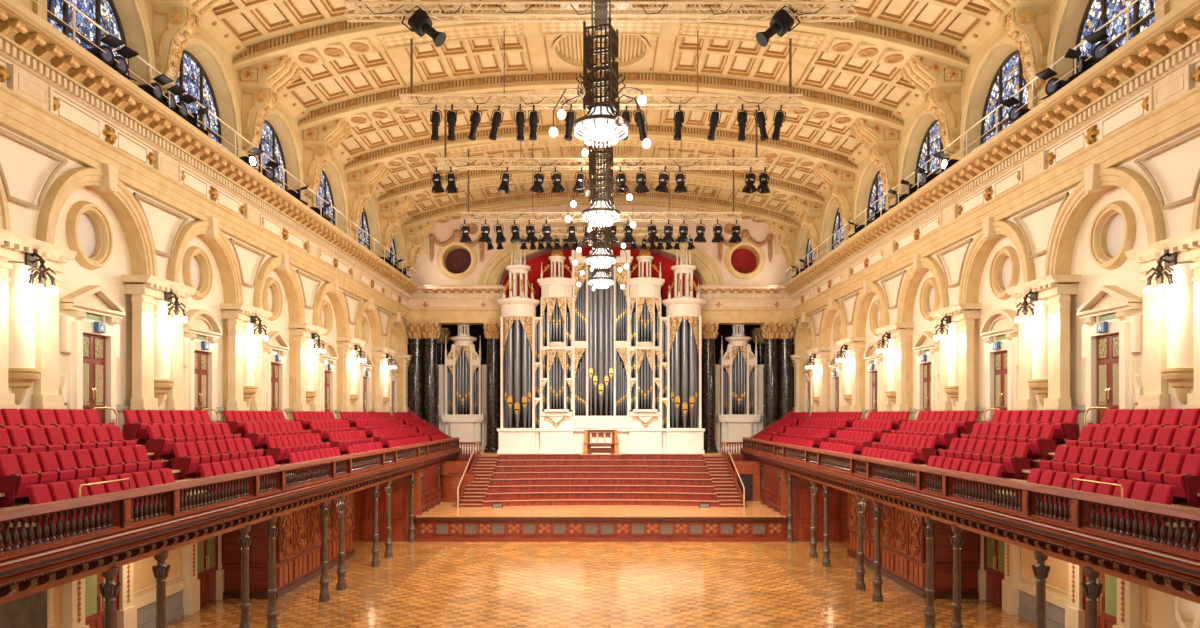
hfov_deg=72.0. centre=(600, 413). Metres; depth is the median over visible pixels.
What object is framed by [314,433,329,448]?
seat
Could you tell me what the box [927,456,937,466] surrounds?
seat
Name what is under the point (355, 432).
seat
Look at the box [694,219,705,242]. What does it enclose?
spotlight
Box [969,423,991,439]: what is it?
seat
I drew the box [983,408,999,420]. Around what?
handrail
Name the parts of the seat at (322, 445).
backrest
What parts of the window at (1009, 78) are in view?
stained pane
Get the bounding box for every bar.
[343,0,858,21]
[399,30,802,108]
[435,100,766,169]
[460,144,741,221]
[520,227,679,235]
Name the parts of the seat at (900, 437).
backrest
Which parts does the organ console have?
jamb frame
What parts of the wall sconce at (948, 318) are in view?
stem, plate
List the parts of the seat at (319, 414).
backrest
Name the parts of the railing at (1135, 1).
post, post, post, post, post, post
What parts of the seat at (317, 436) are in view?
backrest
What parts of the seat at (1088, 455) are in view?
backrest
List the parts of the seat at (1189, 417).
backrest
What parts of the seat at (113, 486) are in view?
backrest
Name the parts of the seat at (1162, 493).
backrest, panel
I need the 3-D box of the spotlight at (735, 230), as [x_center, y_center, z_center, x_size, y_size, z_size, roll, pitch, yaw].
[6.660,-9.069,40.879,0.564,1.120,0.525,0,0,-14]
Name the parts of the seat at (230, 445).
backrest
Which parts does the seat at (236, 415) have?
backrest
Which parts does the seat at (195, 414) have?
backrest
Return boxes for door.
[59,285,125,425]
[85,567,119,627]
[183,309,222,421]
[197,536,217,606]
[262,331,289,416]
[319,342,337,413]
[360,354,373,411]
[361,485,405,540]
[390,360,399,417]
[796,485,840,540]
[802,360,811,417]
[828,354,841,411]
[864,342,882,413]
[912,331,939,416]
[979,309,1018,421]
[984,536,1004,606]
[1076,285,1142,425]
[1082,567,1116,627]
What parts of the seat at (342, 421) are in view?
backrest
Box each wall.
[0,0,434,627]
[352,205,849,540]
[767,0,1199,627]
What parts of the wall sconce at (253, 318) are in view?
plate, stem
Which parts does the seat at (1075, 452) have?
backrest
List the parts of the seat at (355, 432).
backrest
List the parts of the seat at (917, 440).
backrest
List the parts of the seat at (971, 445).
backrest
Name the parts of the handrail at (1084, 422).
post, rail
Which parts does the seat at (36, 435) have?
backrest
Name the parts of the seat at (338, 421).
backrest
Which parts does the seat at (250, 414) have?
backrest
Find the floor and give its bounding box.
[166,541,1035,627]
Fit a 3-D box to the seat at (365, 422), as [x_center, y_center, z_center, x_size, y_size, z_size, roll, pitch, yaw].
[-11.105,0.715,39.412,0.490,0.890,0.518,0,0,0]
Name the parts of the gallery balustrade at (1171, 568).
rail, rail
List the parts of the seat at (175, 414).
backrest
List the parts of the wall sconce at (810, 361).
stem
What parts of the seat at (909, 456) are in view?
backrest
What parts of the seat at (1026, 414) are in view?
backrest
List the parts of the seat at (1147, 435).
backrest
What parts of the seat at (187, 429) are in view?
backrest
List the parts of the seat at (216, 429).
backrest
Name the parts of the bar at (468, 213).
suspension rod, suspension rod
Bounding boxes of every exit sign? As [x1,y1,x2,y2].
[94,322,105,332]
[201,341,208,349]
[275,355,280,361]
[921,355,926,361]
[993,341,1000,349]
[1096,322,1107,332]
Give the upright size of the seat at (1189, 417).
0.890 m
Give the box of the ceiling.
[199,0,1002,228]
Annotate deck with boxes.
[0,409,460,548]
[741,409,1199,548]
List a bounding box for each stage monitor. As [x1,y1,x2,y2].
[492,504,502,507]
[699,504,709,507]
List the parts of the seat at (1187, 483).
backrest, panel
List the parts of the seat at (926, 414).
backrest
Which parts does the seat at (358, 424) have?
backrest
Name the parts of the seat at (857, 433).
backrest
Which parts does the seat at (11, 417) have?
backrest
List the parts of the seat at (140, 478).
backrest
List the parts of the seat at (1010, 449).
panel, backrest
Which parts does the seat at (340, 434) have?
backrest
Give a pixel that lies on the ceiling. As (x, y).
(357, 73)
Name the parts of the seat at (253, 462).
backrest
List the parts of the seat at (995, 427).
backrest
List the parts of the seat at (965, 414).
backrest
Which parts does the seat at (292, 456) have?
backrest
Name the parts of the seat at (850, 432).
backrest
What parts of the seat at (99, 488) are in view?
backrest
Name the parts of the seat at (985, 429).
backrest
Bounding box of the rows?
[352,412,849,446]
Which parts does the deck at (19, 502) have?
panel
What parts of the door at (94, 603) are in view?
glass panel, handle, frame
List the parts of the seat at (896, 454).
backrest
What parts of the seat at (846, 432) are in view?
backrest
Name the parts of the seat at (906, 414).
backrest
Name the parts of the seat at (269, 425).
backrest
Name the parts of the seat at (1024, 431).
backrest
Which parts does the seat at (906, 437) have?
backrest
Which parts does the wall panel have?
frame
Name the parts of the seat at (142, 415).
backrest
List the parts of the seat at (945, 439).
panel, backrest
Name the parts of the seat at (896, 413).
backrest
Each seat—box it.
[0,409,39,428]
[0,411,21,428]
[0,428,28,454]
[0,446,9,454]
[0,454,39,506]
[6,428,47,453]
[16,453,58,484]
[19,409,56,427]
[25,484,68,538]
[26,427,64,451]
[36,409,72,426]
[36,452,76,481]
[43,427,80,450]
[47,482,83,529]
[53,409,86,426]
[54,450,93,479]
[60,427,96,449]
[66,479,101,525]
[68,409,100,425]
[72,449,108,477]
[76,426,110,447]
[83,409,114,425]
[84,477,107,521]
[88,448,123,475]
[91,426,124,447]
[101,475,133,516]
[103,447,137,473]
[105,426,137,445]
[116,473,148,515]
[118,446,150,471]
[122,410,151,443]
[131,445,162,469]
[131,472,157,512]
[135,410,162,424]
[145,470,162,485]
[146,425,174,459]
[147,410,173,424]
[158,410,183,423]
[158,424,185,457]
[158,468,187,506]
[169,410,193,423]
[170,424,195,441]
[172,443,199,479]
[179,410,203,423]
[180,424,205,441]
[184,442,210,475]
[189,410,212,423]
[191,424,215,440]
[194,441,220,462]
[198,410,220,422]
[198,463,223,498]
[201,423,223,439]
[205,441,229,461]
[209,462,233,488]
[210,423,232,439]
[214,440,238,459]
[219,423,240,438]
[220,461,242,493]
[223,411,243,436]
[224,439,246,459]
[229,460,242,472]
[231,411,250,437]
[232,439,255,458]
[239,411,257,421]
[239,459,250,470]
[241,438,262,457]
[243,422,263,449]
[246,411,263,421]
[247,458,267,481]
[251,422,270,448]
[252,411,270,421]
[256,456,270,477]
[258,422,276,448]
[259,411,276,421]
[264,456,274,466]
[265,411,282,421]
[265,422,282,435]
[265,436,285,464]
[271,411,287,421]
[271,422,288,435]
[272,436,291,462]
[277,411,292,420]
[278,422,294,434]
[280,436,297,452]
[284,421,300,434]
[285,435,303,451]
[288,453,306,472]
[289,421,305,433]
[292,411,307,429]
[292,435,309,450]
[294,421,310,433]
[294,452,310,472]
[297,411,312,429]
[298,434,314,449]
[301,451,312,470]
[302,411,316,420]
[303,434,319,449]
[307,411,321,420]
[307,450,315,459]
[309,421,324,441]
[309,434,324,448]
[312,411,325,420]
[312,450,323,468]
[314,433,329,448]
[315,421,328,442]
[316,411,329,420]
[317,449,325,458]
[319,421,333,441]
[320,411,333,419]
[323,448,330,457]
[324,411,337,419]
[324,421,337,431]
[328,420,341,431]
[328,432,342,453]
[328,448,335,456]
[329,412,341,419]
[332,420,345,431]
[333,432,347,453]
[333,447,340,455]
[336,420,349,430]
[337,432,351,453]
[340,412,352,426]
[340,420,352,430]
[342,432,355,444]
[344,420,356,430]
[345,412,355,427]
[345,431,358,444]
[346,445,353,453]
[348,412,359,426]
[349,431,362,443]
[351,445,357,452]
[353,431,366,443]
[355,420,367,433]
[356,444,361,452]
[357,430,369,442]
[359,420,370,437]
[359,444,365,451]
[360,430,372,442]
[363,420,373,436]
[366,443,372,450]
[371,429,383,444]
[375,429,386,447]
[378,429,389,447]
[387,440,393,447]
[808,440,814,447]
[812,429,823,447]
[815,429,826,445]
[818,429,830,443]
[828,420,838,437]
[829,430,841,442]
[829,443,835,450]
[831,420,842,435]
[832,430,844,442]
[834,420,846,433]
[835,431,848,443]
[836,444,842,451]
[839,431,852,443]
[840,444,845,452]
[842,412,853,426]
[843,431,856,444]
[844,445,850,452]
[845,420,857,430]
[846,412,856,427]
[847,432,859,453]
[848,445,855,453]
[849,412,861,426]
[849,420,861,430]
[850,432,864,453]
[852,420,865,430]
[854,432,868,453]
[856,420,869,431]
[859,432,873,450]
[860,412,872,419]
[860,420,873,431]
[861,447,868,455]
[864,421,877,441]
[865,411,877,419]
[866,448,873,456]
[868,421,882,442]
[869,411,881,419]
[871,448,878,457]
[872,433,887,448]
[873,411,885,420]
[873,421,886,441]
[876,411,889,420]
[876,449,884,458]
[877,421,892,439]
[877,434,892,448]
[878,450,889,468]
[880,411,894,420]
[882,434,898,449]
[885,411,899,429]
[886,450,894,459]
[887,434,903,449]
[889,451,900,470]
[890,411,904,429]
[891,421,907,433]
[891,452,907,472]
[893,435,909,450]
[894,411,909,429]
[895,453,913,472]
[896,421,912,433]
[898,435,916,451]
[902,421,917,434]
[904,436,921,462]
[907,422,923,434]
[909,411,924,420]
[910,436,929,463]
[913,422,930,435]
[915,411,930,421]
[916,436,936,464]
[919,422,936,448]
[920,411,936,421]
[925,422,943,448]
[926,411,942,421]
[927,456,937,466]
[931,422,950,449]
[931,456,945,477]
[932,411,949,421]
[934,458,954,481]
[938,411,955,421]
[938,422,958,448]
[939,438,960,457]
[945,411,962,437]
[947,439,969,458]
[951,459,962,470]
[952,411,970,436]
[955,439,977,459]
[958,411,978,433]
[959,460,972,493]
[959,461,981,487]
[961,423,982,438]
[963,440,987,459]
[968,462,992,498]
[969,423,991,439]
[972,441,996,461]
[978,423,1000,439]
[978,463,1003,492]
[981,410,1003,422]
[982,441,1007,475]
[987,424,1010,440]
[990,410,1012,423]
[992,442,1017,477]
[996,424,1021,441]
[1000,410,1022,423]
[1002,443,1029,479]
[1006,424,1031,457]
[1008,410,1032,423]
[1014,468,1043,506]
[1017,424,1043,458]
[1018,410,1043,423]
[1028,425,1055,459]
[1029,410,1054,424]
[1039,445,1070,469]
[1039,470,1056,512]
[1040,410,1066,443]
[1044,472,1070,515]
[1051,410,1079,439]
[1052,446,1083,471]
[1053,473,1085,516]
[1064,426,1096,445]
[1065,447,1098,473]
[1068,475,1100,521]
[1078,426,1110,447]
[1079,448,1113,475]
[1087,409,1118,425]
[1092,426,1125,447]
[1094,449,1129,477]
[1094,477,1117,525]
[1100,479,1135,529]
[1102,409,1133,425]
[1106,427,1141,449]
[1110,450,1147,479]
[1116,409,1148,426]
[1118,482,1154,533]
[1122,427,1158,450]
[1126,452,1165,481]
[1131,409,1165,426]
[1133,484,1176,538]
[1138,427,1175,451]
[1144,453,1185,503]
[1147,409,1182,427]
[1156,428,1195,453]
[1164,409,1199,428]
[1164,454,1199,506]
[1174,428,1199,454]
[1181,417,1199,428]
[1194,447,1199,454]
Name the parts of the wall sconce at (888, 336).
stem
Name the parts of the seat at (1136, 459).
backrest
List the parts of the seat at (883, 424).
backrest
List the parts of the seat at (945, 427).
backrest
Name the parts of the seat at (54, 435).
backrest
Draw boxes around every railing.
[33,0,417,283]
[421,486,440,514]
[761,486,780,514]
[784,0,1168,283]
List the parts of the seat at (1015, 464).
panel, backrest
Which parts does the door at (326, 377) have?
frame, glass panel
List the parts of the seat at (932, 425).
backrest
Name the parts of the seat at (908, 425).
backrest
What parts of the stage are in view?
carved panel, gallery panel, carved panel, curved panel, carved panel, carved panel, carved panel, carved panel, carved panel, carved panel, carved panel, carved panel, carved panel, dark doorway, gallery panel, carved panel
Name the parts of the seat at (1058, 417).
panel, backrest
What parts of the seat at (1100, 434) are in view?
backrest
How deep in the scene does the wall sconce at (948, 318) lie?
28.95 m
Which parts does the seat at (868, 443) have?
panel, backrest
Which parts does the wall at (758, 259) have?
oculus frame, arch moulding, oculus frame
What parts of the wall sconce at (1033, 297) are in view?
stem, plate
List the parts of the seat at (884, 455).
backrest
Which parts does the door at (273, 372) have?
frame, stained panel, glass panel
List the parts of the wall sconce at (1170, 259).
globe, globe, stem, globe, plate, globe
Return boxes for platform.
[580,454,621,459]
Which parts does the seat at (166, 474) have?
backrest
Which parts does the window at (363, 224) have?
stained pane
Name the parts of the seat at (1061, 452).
backrest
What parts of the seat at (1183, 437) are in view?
backrest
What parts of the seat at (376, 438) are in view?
backrest, panel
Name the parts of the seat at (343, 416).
backrest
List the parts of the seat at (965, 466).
backrest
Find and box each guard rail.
[78,478,130,497]
[1071,478,1123,497]
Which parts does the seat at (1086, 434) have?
backrest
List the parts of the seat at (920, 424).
backrest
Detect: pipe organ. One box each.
[438,325,486,451]
[497,245,704,453]
[715,325,763,451]
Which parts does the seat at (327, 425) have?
backrest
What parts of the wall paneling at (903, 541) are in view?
carved panel, panel, carved panel, panel, carved panel, panel, carved panel, panel, carved panel, panel, carved panel, panel, panel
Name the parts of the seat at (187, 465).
backrest, panel, panel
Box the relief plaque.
[1152,589,1199,627]
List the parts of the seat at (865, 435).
backrest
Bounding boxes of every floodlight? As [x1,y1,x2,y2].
[86,34,124,70]
[111,45,138,80]
[137,74,172,106]
[161,84,185,115]
[175,94,196,123]
[186,107,207,135]
[239,147,263,171]
[258,160,279,182]
[285,186,307,205]
[309,203,330,221]
[380,254,395,266]
[390,259,403,271]
[398,266,410,278]
[791,265,803,277]
[798,259,813,271]
[848,221,867,237]
[867,206,888,223]
[888,189,907,208]
[900,179,920,199]
[914,167,939,188]
[933,151,958,174]
[1001,96,1030,125]
[1036,68,1069,100]
[1065,48,1096,83]
[1084,29,1118,66]
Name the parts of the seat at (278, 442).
backrest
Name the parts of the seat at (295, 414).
backrest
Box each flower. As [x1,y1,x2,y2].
[0,65,9,82]
[53,95,59,110]
[103,124,116,144]
[147,152,155,164]
[181,170,184,180]
[209,186,218,200]
[239,205,244,214]
[282,228,288,239]
[333,258,337,267]
[864,258,868,267]
[913,228,919,239]
[957,205,962,214]
[983,186,992,200]
[1017,170,1020,180]
[1046,152,1054,164]
[1085,124,1098,144]
[1142,95,1148,110]
[1192,66,1199,82]
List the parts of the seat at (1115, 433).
backrest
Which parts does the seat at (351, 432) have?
backrest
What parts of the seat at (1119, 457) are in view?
backrest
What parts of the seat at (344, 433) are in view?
backrest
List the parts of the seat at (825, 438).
panel, backrest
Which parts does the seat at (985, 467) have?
backrest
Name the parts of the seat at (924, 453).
panel, backrest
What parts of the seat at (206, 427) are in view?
backrest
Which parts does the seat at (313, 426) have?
backrest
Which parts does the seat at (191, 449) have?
backrest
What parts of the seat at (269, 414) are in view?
backrest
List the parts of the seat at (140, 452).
backrest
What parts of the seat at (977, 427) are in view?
backrest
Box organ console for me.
[584,430,617,453]
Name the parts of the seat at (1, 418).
backrest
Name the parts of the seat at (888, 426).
backrest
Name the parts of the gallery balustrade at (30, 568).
rail, rail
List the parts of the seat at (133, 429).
panel, backrest, panel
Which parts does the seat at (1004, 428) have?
backrest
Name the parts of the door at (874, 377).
glass panel, frame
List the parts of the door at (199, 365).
stained panel, glass panel, frame, transom pane, stained panel, glass panel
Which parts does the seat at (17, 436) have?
backrest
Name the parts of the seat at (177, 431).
backrest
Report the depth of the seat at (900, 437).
28.91 m
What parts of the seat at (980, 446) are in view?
backrest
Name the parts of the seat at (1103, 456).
backrest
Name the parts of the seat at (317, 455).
backrest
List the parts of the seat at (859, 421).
backrest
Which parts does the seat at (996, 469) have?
backrest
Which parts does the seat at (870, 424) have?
backrest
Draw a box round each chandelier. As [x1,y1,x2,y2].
[549,0,650,156]
[565,29,635,231]
[573,93,628,271]
[577,148,624,290]
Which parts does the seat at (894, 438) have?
backrest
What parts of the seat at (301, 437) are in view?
backrest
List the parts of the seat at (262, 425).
backrest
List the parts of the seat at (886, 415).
backrest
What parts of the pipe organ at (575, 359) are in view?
gilded crown, gilded crown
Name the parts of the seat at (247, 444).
backrest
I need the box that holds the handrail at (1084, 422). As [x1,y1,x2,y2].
[1083,407,1108,425]
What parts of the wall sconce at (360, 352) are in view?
stem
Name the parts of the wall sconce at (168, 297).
plate, stem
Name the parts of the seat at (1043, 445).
panel, backrest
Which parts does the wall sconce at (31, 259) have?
globe, plate, globe, stem, globe, globe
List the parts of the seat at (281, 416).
backrest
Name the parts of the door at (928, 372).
stained panel, glass panel, frame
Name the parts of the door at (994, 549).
frame, glass panel, glass panel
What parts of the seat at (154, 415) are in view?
backrest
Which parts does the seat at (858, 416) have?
backrest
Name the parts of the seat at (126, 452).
backrest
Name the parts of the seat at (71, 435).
backrest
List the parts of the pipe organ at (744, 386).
flanking panel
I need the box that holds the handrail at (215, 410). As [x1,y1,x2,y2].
[202,408,218,420]
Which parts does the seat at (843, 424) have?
backrest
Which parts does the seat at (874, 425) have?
backrest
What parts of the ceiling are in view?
soffit panel, soffit panel, soffit panel, soffit panel, soffit panel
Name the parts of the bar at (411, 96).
suspension rod, suspension rod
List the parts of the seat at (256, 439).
backrest, panel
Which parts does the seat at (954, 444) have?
backrest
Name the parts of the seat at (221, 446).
backrest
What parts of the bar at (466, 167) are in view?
suspension rod, suspension rod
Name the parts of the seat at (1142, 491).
backrest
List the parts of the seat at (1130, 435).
backrest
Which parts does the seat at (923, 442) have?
backrest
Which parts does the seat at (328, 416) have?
backrest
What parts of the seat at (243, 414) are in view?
backrest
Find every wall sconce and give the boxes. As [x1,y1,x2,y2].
[25,251,58,294]
[164,291,186,322]
[251,316,267,340]
[311,333,325,352]
[355,345,365,361]
[386,354,396,368]
[805,354,815,368]
[836,345,846,361]
[876,333,890,352]
[934,316,950,340]
[1015,291,1037,322]
[1143,251,1176,294]
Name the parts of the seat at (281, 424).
backrest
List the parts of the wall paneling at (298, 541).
panel, panel, carved panel, panel, carved panel, panel, carved panel, panel, carved panel, panel, carved panel, panel, carved panel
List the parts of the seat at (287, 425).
backrest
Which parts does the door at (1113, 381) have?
stained panel, glass panel, transom pane, stained panel, glass panel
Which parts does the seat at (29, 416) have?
backrest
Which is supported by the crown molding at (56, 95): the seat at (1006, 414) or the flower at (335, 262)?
the flower at (335, 262)
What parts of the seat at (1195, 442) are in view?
backrest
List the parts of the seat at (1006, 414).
backrest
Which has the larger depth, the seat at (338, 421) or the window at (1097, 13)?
the seat at (338, 421)
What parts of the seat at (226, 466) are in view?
backrest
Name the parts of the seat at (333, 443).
backrest, panel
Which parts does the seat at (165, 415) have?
backrest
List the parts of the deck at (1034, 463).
panel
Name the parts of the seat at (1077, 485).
backrest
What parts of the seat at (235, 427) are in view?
backrest, panel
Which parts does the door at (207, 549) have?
glass panel, glass panel, frame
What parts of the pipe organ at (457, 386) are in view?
flanking panel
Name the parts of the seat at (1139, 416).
backrest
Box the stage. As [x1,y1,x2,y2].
[413,451,788,541]
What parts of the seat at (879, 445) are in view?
backrest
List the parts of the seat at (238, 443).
backrest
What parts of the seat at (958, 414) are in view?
backrest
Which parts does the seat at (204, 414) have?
backrest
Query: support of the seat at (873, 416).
on the deck at (1034, 463)
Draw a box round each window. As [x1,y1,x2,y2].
[47,0,128,79]
[174,50,229,150]
[258,120,287,188]
[316,170,334,225]
[357,207,369,249]
[388,238,396,262]
[805,238,813,262]
[832,207,844,249]
[867,170,885,224]
[915,120,943,184]
[972,50,1028,150]
[1073,0,1154,74]
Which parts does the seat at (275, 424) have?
backrest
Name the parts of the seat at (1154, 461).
backrest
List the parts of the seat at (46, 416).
backrest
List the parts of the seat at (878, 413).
backrest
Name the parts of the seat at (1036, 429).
panel, backrest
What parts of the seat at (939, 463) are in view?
backrest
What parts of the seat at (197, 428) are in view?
backrest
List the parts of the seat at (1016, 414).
backrest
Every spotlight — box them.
[402,5,445,46]
[430,105,441,140]
[431,166,444,192]
[446,167,457,192]
[447,104,456,140]
[460,219,471,241]
[468,105,481,140]
[478,219,490,242]
[486,238,493,249]
[489,105,503,140]
[494,220,505,242]
[496,241,503,249]
[498,167,511,193]
[510,220,521,242]
[514,104,525,140]
[520,236,527,249]
[525,220,537,242]
[528,105,538,140]
[530,167,543,192]
[530,242,535,249]
[537,235,544,249]
[541,219,552,241]
[545,241,551,249]
[551,166,564,192]
[553,237,560,249]
[562,237,569,249]
[564,104,576,140]
[567,219,577,242]
[572,166,585,192]
[572,240,578,249]
[582,221,590,242]
[611,224,617,242]
[615,166,628,192]
[620,105,631,139]
[623,219,634,242]
[631,235,637,249]
[633,105,647,140]
[635,167,648,192]
[640,235,646,249]
[646,220,659,242]
[650,243,656,249]
[655,166,669,192]
[657,236,663,249]
[662,219,674,242]
[665,243,672,249]
[673,105,684,140]
[673,235,680,249]
[674,166,687,192]
[677,219,689,242]
[687,235,694,249]
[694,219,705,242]
[707,104,721,140]
[712,219,723,242]
[729,220,741,242]
[737,104,746,140]
[742,167,756,193]
[754,104,767,140]
[756,5,800,46]
[757,167,769,192]
[772,105,785,140]
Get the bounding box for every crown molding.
[0,0,417,319]
[405,285,796,324]
[784,0,1199,319]
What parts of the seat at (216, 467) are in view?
backrest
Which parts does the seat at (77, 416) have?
backrest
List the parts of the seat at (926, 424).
backrest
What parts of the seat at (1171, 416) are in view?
backrest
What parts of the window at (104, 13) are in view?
stained pane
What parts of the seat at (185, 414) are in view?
backrest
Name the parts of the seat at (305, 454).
backrest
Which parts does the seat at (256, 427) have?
backrest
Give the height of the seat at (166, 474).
0.890 m
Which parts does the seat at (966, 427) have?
panel, backrest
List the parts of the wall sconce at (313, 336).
stem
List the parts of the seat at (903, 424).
backrest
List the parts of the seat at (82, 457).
backrest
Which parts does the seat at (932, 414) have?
backrest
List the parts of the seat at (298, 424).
backrest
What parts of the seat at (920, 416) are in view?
backrest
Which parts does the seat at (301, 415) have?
backrest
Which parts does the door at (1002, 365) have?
stained panel, glass panel, transom pane, frame, stained panel, glass panel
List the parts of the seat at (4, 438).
backrest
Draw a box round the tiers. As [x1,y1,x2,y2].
[483,454,718,506]
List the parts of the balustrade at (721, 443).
rail, rail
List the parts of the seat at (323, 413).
backrest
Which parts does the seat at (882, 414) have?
backrest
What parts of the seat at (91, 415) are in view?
backrest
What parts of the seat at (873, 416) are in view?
backrest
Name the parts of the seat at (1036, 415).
backrest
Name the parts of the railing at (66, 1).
post, post, post, post, post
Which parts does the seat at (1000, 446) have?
backrest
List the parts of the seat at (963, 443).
backrest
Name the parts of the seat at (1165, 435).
backrest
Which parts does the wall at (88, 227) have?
spandrel moulding, oculus panel, oculus frame, dado panel, spandrel moulding, oculus panel, oculus frame, dado rail, spandrel moulding, oculus panel, oculus frame, spandrel moulding, oculus frame, spandrel moulding, oculus frame, spandrel moulding, oculus frame, spandrel moulding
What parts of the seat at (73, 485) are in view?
backrest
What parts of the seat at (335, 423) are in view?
backrest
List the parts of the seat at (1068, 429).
backrest, panel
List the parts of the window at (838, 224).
stained pane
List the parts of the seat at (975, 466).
backrest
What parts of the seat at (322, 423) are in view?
backrest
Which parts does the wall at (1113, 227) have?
spandrel moulding, oculus frame, spandrel moulding, oculus frame, spandrel moulding, oculus frame, spandrel moulding, oculus frame, oculus panel, spandrel moulding, dado rail, oculus frame, oculus panel, spandrel moulding, dado panel, oculus frame, oculus panel, spandrel moulding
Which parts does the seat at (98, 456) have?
backrest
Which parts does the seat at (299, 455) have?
backrest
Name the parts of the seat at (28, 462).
backrest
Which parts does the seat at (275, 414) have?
backrest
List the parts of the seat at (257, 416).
backrest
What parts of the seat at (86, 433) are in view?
backrest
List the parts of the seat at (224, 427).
backrest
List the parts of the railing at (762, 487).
post, post, post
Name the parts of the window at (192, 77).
stained pane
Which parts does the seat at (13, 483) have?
panel, backrest, panel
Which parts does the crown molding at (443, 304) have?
architrave, frieze panel, cornice, cornice, frieze panel, architrave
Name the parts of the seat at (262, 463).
backrest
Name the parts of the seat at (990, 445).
backrest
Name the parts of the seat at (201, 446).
backrest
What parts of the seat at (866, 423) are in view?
backrest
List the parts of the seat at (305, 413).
backrest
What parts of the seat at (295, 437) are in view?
backrest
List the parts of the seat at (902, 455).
backrest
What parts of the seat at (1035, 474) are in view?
backrest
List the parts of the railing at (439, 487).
post, post, post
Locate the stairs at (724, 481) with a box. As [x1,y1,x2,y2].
[703,441,744,506]
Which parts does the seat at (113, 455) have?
backrest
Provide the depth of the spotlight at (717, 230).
40.75 m
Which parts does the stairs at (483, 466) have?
handrail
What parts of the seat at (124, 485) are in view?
backrest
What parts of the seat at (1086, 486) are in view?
backrest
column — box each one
[99,566,120,627]
[152,551,170,627]
[238,525,251,627]
[266,516,278,627]
[319,500,329,601]
[336,495,346,589]
[371,484,379,566]
[385,480,392,557]
[405,322,423,418]
[408,473,415,541]
[420,322,440,427]
[421,470,424,512]
[437,328,449,428]
[438,465,441,501]
[483,322,500,451]
[702,322,718,451]
[752,328,764,428]
[760,465,763,501]
[761,322,781,427]
[777,470,780,512]
[778,322,796,418]
[786,473,793,541]
[809,480,816,557]
[822,484,830,566]
[855,495,865,589]
[872,500,882,601]
[923,516,935,627]
[950,525,963,627]
[1031,551,1049,627]
[1081,566,1102,627]
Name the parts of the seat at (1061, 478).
backrest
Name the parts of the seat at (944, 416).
backrest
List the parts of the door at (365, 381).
frame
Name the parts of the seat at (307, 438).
backrest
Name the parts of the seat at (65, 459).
backrest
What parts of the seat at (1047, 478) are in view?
backrest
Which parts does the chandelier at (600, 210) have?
globe, arm, globe, arm, suspension stem, arm, globe, arm, arm, globe, globe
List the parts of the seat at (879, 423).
backrest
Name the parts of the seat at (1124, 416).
backrest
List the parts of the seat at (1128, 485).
backrest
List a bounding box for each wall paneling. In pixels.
[222,492,354,598]
[847,492,979,598]
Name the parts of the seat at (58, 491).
backrest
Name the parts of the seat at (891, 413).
backrest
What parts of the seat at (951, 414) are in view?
backrest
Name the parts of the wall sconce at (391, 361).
stem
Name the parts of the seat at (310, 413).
backrest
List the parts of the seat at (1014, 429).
backrest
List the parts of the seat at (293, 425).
backrest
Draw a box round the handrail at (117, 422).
[93,407,118,425]
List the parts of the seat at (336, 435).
backrest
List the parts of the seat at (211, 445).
backrest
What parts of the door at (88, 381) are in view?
stained panel, glass panel, transom pane, stained panel, glass panel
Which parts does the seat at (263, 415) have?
backrest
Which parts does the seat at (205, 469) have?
backrest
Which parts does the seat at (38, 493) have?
panel, backrest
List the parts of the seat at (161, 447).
backrest, panel, panel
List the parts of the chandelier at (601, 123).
globe, globe, arm, arm, globe, globe, arm, suspension stem, arm, globe, arm, arm, globe, globe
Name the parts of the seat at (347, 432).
backrest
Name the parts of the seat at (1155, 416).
backrest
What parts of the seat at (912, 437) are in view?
backrest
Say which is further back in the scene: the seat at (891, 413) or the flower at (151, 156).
the seat at (891, 413)
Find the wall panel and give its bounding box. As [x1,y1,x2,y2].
[0,589,49,627]
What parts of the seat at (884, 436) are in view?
backrest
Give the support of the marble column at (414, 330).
on the stage
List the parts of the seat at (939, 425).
backrest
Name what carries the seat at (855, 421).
on the deck at (1034, 463)
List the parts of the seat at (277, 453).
backrest, panel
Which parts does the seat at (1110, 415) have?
backrest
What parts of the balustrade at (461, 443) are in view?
rail, rail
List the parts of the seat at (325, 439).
backrest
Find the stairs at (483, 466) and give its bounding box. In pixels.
[457,441,498,506]
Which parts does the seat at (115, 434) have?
backrest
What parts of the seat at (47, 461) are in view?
backrest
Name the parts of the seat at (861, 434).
backrest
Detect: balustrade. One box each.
[0,437,461,603]
[459,442,481,456]
[720,442,742,456]
[740,437,1199,603]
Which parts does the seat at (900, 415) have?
backrest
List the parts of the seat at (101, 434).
backrest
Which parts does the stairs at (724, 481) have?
handrail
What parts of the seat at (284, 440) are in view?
backrest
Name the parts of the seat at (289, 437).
backrest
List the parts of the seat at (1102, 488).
backrest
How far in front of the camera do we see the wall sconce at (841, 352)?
41.11 m
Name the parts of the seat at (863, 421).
backrest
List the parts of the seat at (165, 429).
backrest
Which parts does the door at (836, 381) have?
frame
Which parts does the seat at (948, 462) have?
backrest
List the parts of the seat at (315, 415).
backrest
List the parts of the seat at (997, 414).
backrest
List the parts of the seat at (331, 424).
backrest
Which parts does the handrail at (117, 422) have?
rail, post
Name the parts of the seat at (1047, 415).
backrest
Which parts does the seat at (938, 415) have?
backrest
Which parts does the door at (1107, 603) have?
frame, handle, glass panel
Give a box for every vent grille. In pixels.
[435,523,449,534]
[464,523,477,534]
[491,523,505,534]
[522,523,535,534]
[552,523,566,534]
[584,523,598,534]
[600,523,614,534]
[631,523,644,534]
[659,523,673,534]
[689,523,702,534]
[719,523,733,534]
[751,523,765,534]
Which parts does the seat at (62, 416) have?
backrest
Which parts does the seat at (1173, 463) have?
backrest, panel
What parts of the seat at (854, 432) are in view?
backrest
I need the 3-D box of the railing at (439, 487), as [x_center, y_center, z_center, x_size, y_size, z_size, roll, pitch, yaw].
[-8.620,4.330,41.800,0.100,1.000,4.700,0,0,0]
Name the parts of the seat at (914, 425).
backrest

